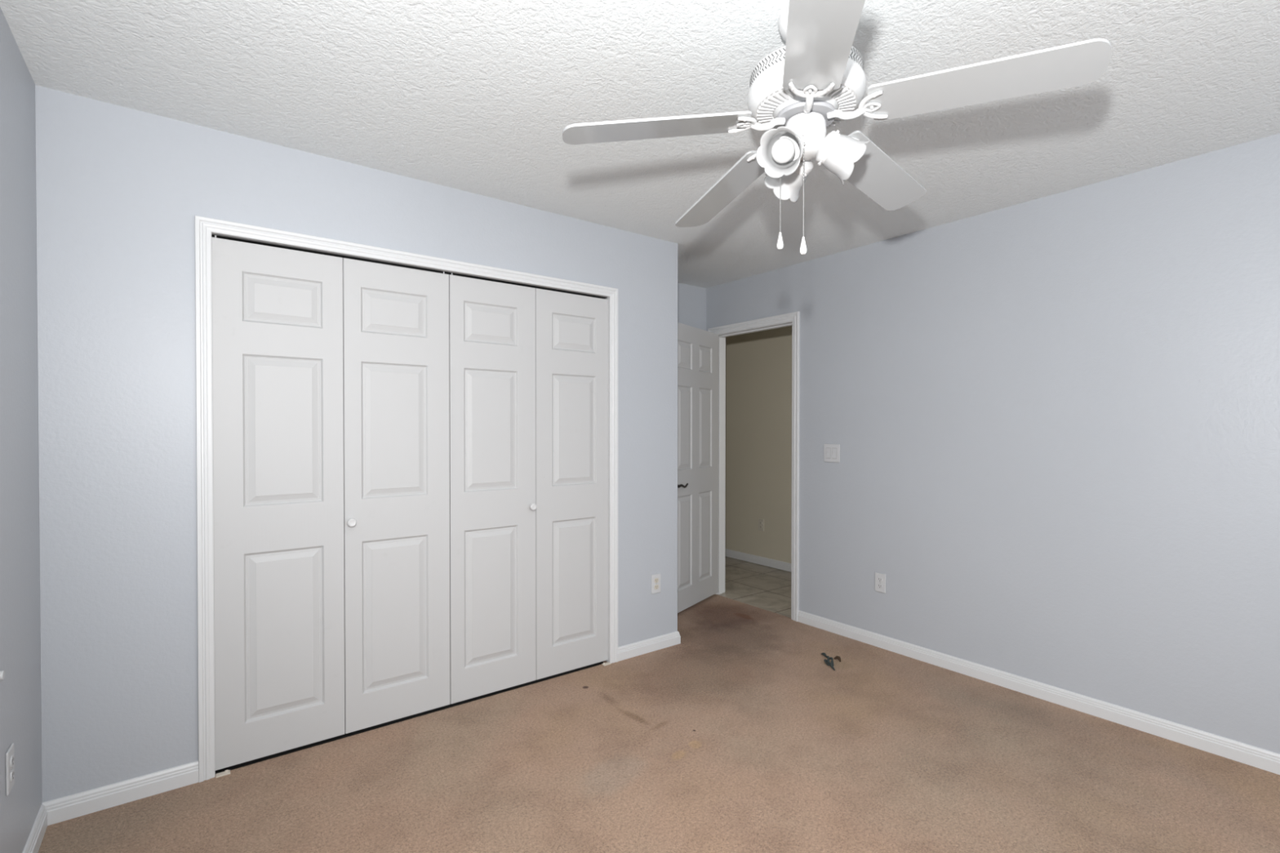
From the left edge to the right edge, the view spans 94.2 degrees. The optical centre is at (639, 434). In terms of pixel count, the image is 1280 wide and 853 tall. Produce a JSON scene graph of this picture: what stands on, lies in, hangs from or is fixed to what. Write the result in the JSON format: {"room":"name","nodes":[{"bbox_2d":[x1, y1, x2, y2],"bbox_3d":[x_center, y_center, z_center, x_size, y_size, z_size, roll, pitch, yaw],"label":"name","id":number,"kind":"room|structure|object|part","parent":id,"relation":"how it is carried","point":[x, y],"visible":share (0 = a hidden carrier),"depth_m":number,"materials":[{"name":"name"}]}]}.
{"room":"empty bedroom","nodes":[
{"label":"empty bedroom","id":0,"kind":"room"},
{"bbox_2d":[0,7,42,852],"bbox_3d":[-0.856,0.122,0.392,0.100,2.500,5.339,0,1,-37],"label":"wall","id":1,"kind":"structure","parent":0,"point":[20,701],"depth_m":1.73,"materials":[{"name":"blue paint"}]},
{"bbox_2d":[0,670,4,680],"bbox_3d":[-1.662,0.628,1.551,0.008,0.025,0.025,0,1,-37],"label":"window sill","id":2,"kind":"structure","parent":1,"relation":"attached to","point":[2,673],"depth_m":1.54,"materials":[{"name":"grey plastic"}]},
{"bbox_2d":[5,742,14,795],"bbox_3d":[-1.707,0.908,1.615,0.009,0.115,0.070,0,1,-37],"label":"outlet","id":3,"kind":"object","parent":1,"relation":"attached to","point":[10,764],"visible":1,"depth_m":1.60,"materials":[{"name":"grey plastic"}]},
{"bbox_2d":[9,755,13,768],"bbox_3d":[-1.705,0.888,1.616,0.003,0.027,0.034,0,1,-37],"label":"socket","id":4,"kind":"object","parent":3,"relation":"attached to","point":[11,757],"depth_m":1.61,"materials":[{"name":"grey plastic"}]},
{"bbox_2d":[9,768,14,782],"bbox_3d":[-1.705,0.927,1.617,0.003,0.027,0.034,0,1,-37],"label":"socket","id":5,"kind":"object","parent":3,"relation":"attached to","point":[11,771],"depth_m":1.61,"materials":[{"name":"grey plastic"}]},
{"bbox_2d":[22,804,47,852],"bbox_3d":[-0.584,1.278,0.138,0.014,0.075,4.586,0,1,-37],"label":"baseboard","id":6,"kind":"structure","parent":1,"relation":"attached to","point":[33,845],"depth_m":1.87,"materials":[{"name":"white paint"}]},
{"bbox_2d":[35,84,677,802],"bbox_3d":[-0.906,0.068,2.837,2.772,2.440,0.100,0,1,-37],"label":"wall","id":7,"kind":"structure","parent":0,"point":[121,190],"depth_m":2.14,"materials":[{"name":"blue paint"}]},
{"bbox_2d":[41,760,198,825],"bbox_3d":[-1.811,1.257,2.093,0.416,0.075,0.014,0,1,-37],"label":"baseboard","id":8,"kind":"structure","parent":7,"relation":"attached to","point":[79,804],"depth_m":2.08,"materials":[{"name":"white paint"}]},
{"bbox_2d":[211,235,449,770],"bbox_3d":[-1.255,0.259,2.526,0.903,2.037,0.068,0,1,-37],"label":"door","id":9,"kind":"structure","parent":7,"relation":"in","point":[331,374],"depth_m":2.49,"materials":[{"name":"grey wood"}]},
{"bbox_3d":[-1.447,0.267,2.404,0.450,2.024,0.032,0,1,-37],"label":"panel","id":10,"kind":"part","parent":9,"relation":"part of","materials":[{"name":"white wood"}]},
{"bbox_3d":[-1.226,0.375,2.529,0.037,0.037,0.036,0,1,-37],"label":"knob","id":11,"kind":"part","parent":9,"relation":"part of","materials":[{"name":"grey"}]},
{"bbox_3d":[-1.085,0.264,2.677,0.450,2.024,0.032,0,1,-37],"label":"panel","id":12,"kind":"part","parent":9,"relation":"part of","materials":[{"name":"white wood"}]},
{"bbox_2d":[194,215,617,782],"bbox_3d":[-0.916,0.238,2.821,1.902,2.100,0.118,0,1,-37],"label":"trim","id":13,"kind":"structure","parent":7,"relation":"attached to","point":[206,228],"depth_m":2.26,"materials":[{"name":"white paint"}]},
{"bbox_2d":[214,661,603,773],"bbox_3d":[-0.924,1.326,2.842,1.802,0.044,0.092,0,1,-37],"label":"trim","id":14,"kind":"structure","parent":7,"relation":"attached to","point":[286,752],"depth_m":2.69,"materials":[{"name":"grey"}]},
{"bbox_2d":[448,273,608,703],"bbox_3d":[-0.536,0.254,3.070,0.893,2.037,0.068,0,1,-37],"label":"door","id":15,"kind":"structure","parent":7,"relation":"in","point":[528,366],"depth_m":3.03,"materials":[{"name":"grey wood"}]},
{"bbox_3d":[-0.725,0.262,2.950,0.445,2.024,0.032,0,1,-37],"label":"panel","id":16,"kind":"part","parent":15,"relation":"part of","materials":[{"name":"white wood"}]},
{"bbox_3d":[-0.549,0.370,3.042,0.037,0.037,0.036,0,1,-37],"label":"knob","id":17,"kind":"part","parent":15,"relation":"part of","materials":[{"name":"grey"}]},
{"bbox_3d":[-0.368,0.259,3.220,0.445,2.024,0.032,0,1,-37],"label":"panel","id":18,"kind":"part","parent":15,"relation":"part of","materials":[{"name":"white wood"}]},
{"bbox_2d":[617,631,680,661],"bbox_3d":[-0.165,1.241,3.802,0.468,0.075,0.753,0,1,-37],"label":"baseboard","id":19,"kind":"structure","parent":7,"relation":"attached to","point":[635,649],"depth_m":3.50,"materials":[{"name":"white paint"}]},
{"bbox_2d":[651,573,660,594],"bbox_3d":[0.096,0.887,3.536,0.070,0.115,0.009,0,1,-37],"label":"outlet","id":20,"kind":"object","parent":7,"relation":"attached to","point":[655,578],"visible":1,"depth_m":3.53,"materials":[{"name":"grey plastic"}]},
{"bbox_2d":[653,584,658,589],"bbox_3d":[0.098,0.907,3.534,0.034,0.027,0.003,0,1,-37],"label":"socket","id":21,"kind":"object","parent":20,"relation":"attached to","point":[655,586],"depth_m":3.53,"materials":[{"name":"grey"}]},
{"bbox_2d":[653,577,658,582],"bbox_3d":[0.098,0.868,3.534,0.034,0.027,0.003,0,1,-37],"label":"socket","id":22,"kind":"object","parent":20,"relation":"attached to","point":[655,580],"depth_m":3.53,"materials":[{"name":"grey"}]},
{"bbox_2d":[0,0,1279,288],"bbox_3d":[0.537,-1.199,2.599,5.000,0.100,7.400,0,1,-37],"label":"ceiling","id":23,"kind":"structure","parent":0,"point":[479,97],"depth_m":1.97,"materials":[{"name":"white paint"}]},
{"bbox_2d":[562,0,1111,254],"bbox_3d":[0.472,-0.808,1.660,1.246,0.663,1.266,0,1,-37],"label":"ceiling fan","id":24,"kind":"object","parent":23,"relation":"hanging from","point":[812,83],"visible":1,"depth_m":1.53,"materials":[{"name":"white metal"}]},
{"bbox_3d":[0.041,-0.811,1.577,0.493,0.077,0.138,-2,-1,-7],"label":"blade","id":25,"kind":"part","parent":24,"relation":"part of","materials":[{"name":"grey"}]},
{"bbox_3d":[0.279,-0.812,2.002,0.138,0.077,0.493,-1,-1,-25],"label":"blade","id":26,"kind":"part","parent":24,"relation":"part of","materials":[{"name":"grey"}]},
{"bbox_3d":[0.378,-0.746,1.564,0.124,0.118,0.086,0,31,33],"label":"lamp shade","id":27,"kind":"part","parent":24,"relation":"part of","materials":[{"name":"white glass"}]},
{"bbox_3d":[0.388,-0.674,1.645,0.010,0.239,0.010,0,1,-37],"label":"chain","id":28,"kind":"part","parent":24,"relation":"part of","materials":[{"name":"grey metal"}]},
{"bbox_3d":[0.382,-0.750,1.569,0.061,0.061,0.090,0,31,33],"label":"bulb","id":29,"kind":"part","parent":24,"relation":"part of","materials":[{"name":"white glass"}]},
{"bbox_3d":[0.433,-0.748,1.722,0.124,0.118,0.086,0,-29,-27],"label":"lamp shade","id":30,"kind":"part","parent":24,"relation":"part of","materials":[{"name":"white glass"}]},
{"bbox_3d":[0.432,-0.645,1.574,0.010,0.252,0.010,0,1,-37],"label":"chain","id":31,"kind":"part","parent":24,"relation":"part of","materials":[{"name":"grey metal"}]},
{"bbox_3d":[0.372,-0.828,1.219,0.139,0.063,0.494,0,1,11],"label":"blade","id":32,"kind":"part","parent":24,"relation":"part of","materials":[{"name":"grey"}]},
{"bbox_3d":[0.543,-0.747,1.595,0.086,0.118,0.124,30,2,2],"label":"lamp shade","id":33,"kind":"part","parent":24,"relation":"part of","materials":[{"name":"white glass"}]},
{"bbox_3d":[0.757,-0.829,1.907,0.493,0.077,0.138,-1,-1,-43],"label":"blade","id":34,"kind":"part","parent":24,"relation":"part of","materials":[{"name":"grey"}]},
{"bbox_3d":[0.814,-0.839,1.424,0.494,0.059,0.138,0,1,30],"label":"blade","id":35,"kind":"part","parent":24,"relation":"part of","materials":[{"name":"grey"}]},
{"bbox_2d":[37,555,1279,852],"bbox_3d":[0.536,1.321,2.624,4.800,0.060,7.200,0,1,-37],"label":"floor","id":36,"kind":"structure","parent":0,"point":[738,735],"depth_m":2.26,"materials":[{"name":"beige carpet"}]},
{"bbox_2d":[215,769,230,777],"bbox_3d":[-1.585,1.288,2.262,0.045,0.010,0.026,0,1,-37],"label":"pivot bracket","id":37,"kind":"object","parent":36,"relation":"on","point":[225,772],"visible":1,"depth_m":2.26,"materials":[{"name":"white metal"}]},
{"bbox_2d":[601,662,610,666],"bbox_3d":[-0.187,1.278,3.320,0.045,0.010,0.026,0,1,-37],"label":"pivot bracket","id":38,"kind":"object","parent":36,"relation":"on","point":[606,663],"visible":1,"depth_m":3.31,"materials":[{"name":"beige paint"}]},
{"bbox_2d":[821,652,840,670],"bbox_3d":[1.084,1.272,3.345,0.098,0.024,0.231,0,1,9],"label":"scrap","id":39,"kind":"object","parent":36,"relation":"on","point":[827,662],"visible":1,"depth_m":3.35,"materials":[{"name":"grey"}]},
{"bbox_2d":[677,283,706,330],"bbox_3d":[-0.972,0.089,3.714,3.924,2.500,0.100,0,1,-37],"label":"wall","id":40,"kind":"structure","parent":0,"point":[691,300],"depth_m":4.69,"materials":[{"name":"blue paint"}]},
{"bbox_2d":[724,325,791,563],"bbox_3d":[1.585,0.074,5.287,0.100,2.500,4.200,0,1,-37],"label":"wall","id":41,"kind":"structure","parent":0,"point":[758,364],"depth_m":5.76,"materials":[{"name":"beige paint"}]},
{"bbox_2d":[724,548,791,572],"bbox_3d":[1.539,1.227,5.264,0.014,0.075,4.200,0,1,-37],"label":"baseboard","id":42,"kind":"structure","parent":41,"relation":"attached to","point":[770,562],"depth_m":5.77,"materials":[{"name":"white paint"}]},
{"bbox_2d":[758,518,764,531],"bbox_3d":[1.170,0.875,5.752,0.009,0.115,0.070,0,1,-37],"label":"outlet","id":43,"kind":"object","parent":41,"relation":"attached to","point":[761,522],"visible":1,"depth_m":5.75,"materials":[{"name":"beige plastic"}]},
{"bbox_2d":[706,133,1279,753],"bbox_3d":[2.188,0.071,2.695,0.115,2.440,5.339,0,1,-37],"label":"wall","id":44,"kind":"structure","parent":0,"point":[1054,420],"depth_m":2.80,"materials":[{"name":"blue paint"}]},
{"bbox_2d":[707,311,799,621],"bbox_3d":[0.866,0.219,4.443,0.151,2.115,0.882,0,1,-37],"label":"doorway","id":45,"kind":"structure","parent":44,"relation":"in","point":[793,319],"depth_m":4.21,"materials":[{"name":"white paint"}]},
{"bbox_2d":[677,322,718,613],"bbox_3d":[0.396,0.234,4.383,0.147,2.030,0.762,0,1,34],"label":"door","id":46,"kind":"structure","parent":45,"relation":"attached to","point":[697,348],"depth_m":4.39,"materials":[{"name":"white wood"}]},
{"bbox_3d":[0.284,0.356,4.134,0.056,0.062,0.164,0,1,34],"label":"lever handle","id":47,"kind":"part","parent":46,"relation":"part of","materials":[{"name":"grey metal"}]},
{"bbox_3d":[0.919,0.217,4.483,0.018,2.111,0.882,0,1,-37],"label":"casing","id":48,"kind":"part","parent":45,"relation":"part of","materials":[{"name":"white paint"}]},
{"bbox_2d":[823,444,839,462],"bbox_3d":[1.238,0.122,3.845,0.012,0.117,0.118,0,1,-37],"label":"light switch","id":49,"kind":"object","parent":44,"relation":"attached to","point":[831,451],"visible":1,"depth_m":3.84,"materials":[{"name":"grey plastic"}]},
{"bbox_2d":[875,572,885,593],"bbox_3d":[1.445,0.894,3.580,0.009,0.115,0.070,0,1,-37],"label":"outlet","id":50,"kind":"object","parent":44,"relation":"attached to","point":[880,579],"visible":1,"depth_m":3.58,"materials":[{"name":"grey plastic"}]},
{"bbox_2d":[877,583,882,588],"bbox_3d":[1.443,0.913,3.579,0.003,0.027,0.034,0,1,-37],"label":"socket","id":51,"kind":"object","parent":50,"relation":"attached to","point":[879,585],"depth_m":3.58,"materials":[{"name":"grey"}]},
{"bbox_2d":[877,577,882,582],"bbox_3d":[1.443,0.874,3.579,0.003,0.027,0.034,0,1,-37],"label":"socket","id":52,"kind":"object","parent":50,"relation":"attached to","point":[879,579],"depth_m":3.58,"materials":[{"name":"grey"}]},
{"bbox_2d":[797,610,1279,774],"bbox_3d":[2.413,1.257,2.301,0.014,0.075,4.419,0,1,-37],"label":"baseboard","id":53,"kind":"structure","parent":44,"relation":"attached to","point":[1261,758],"depth_m":2.80,"materials":[{"name":"white paint"}]}
]}

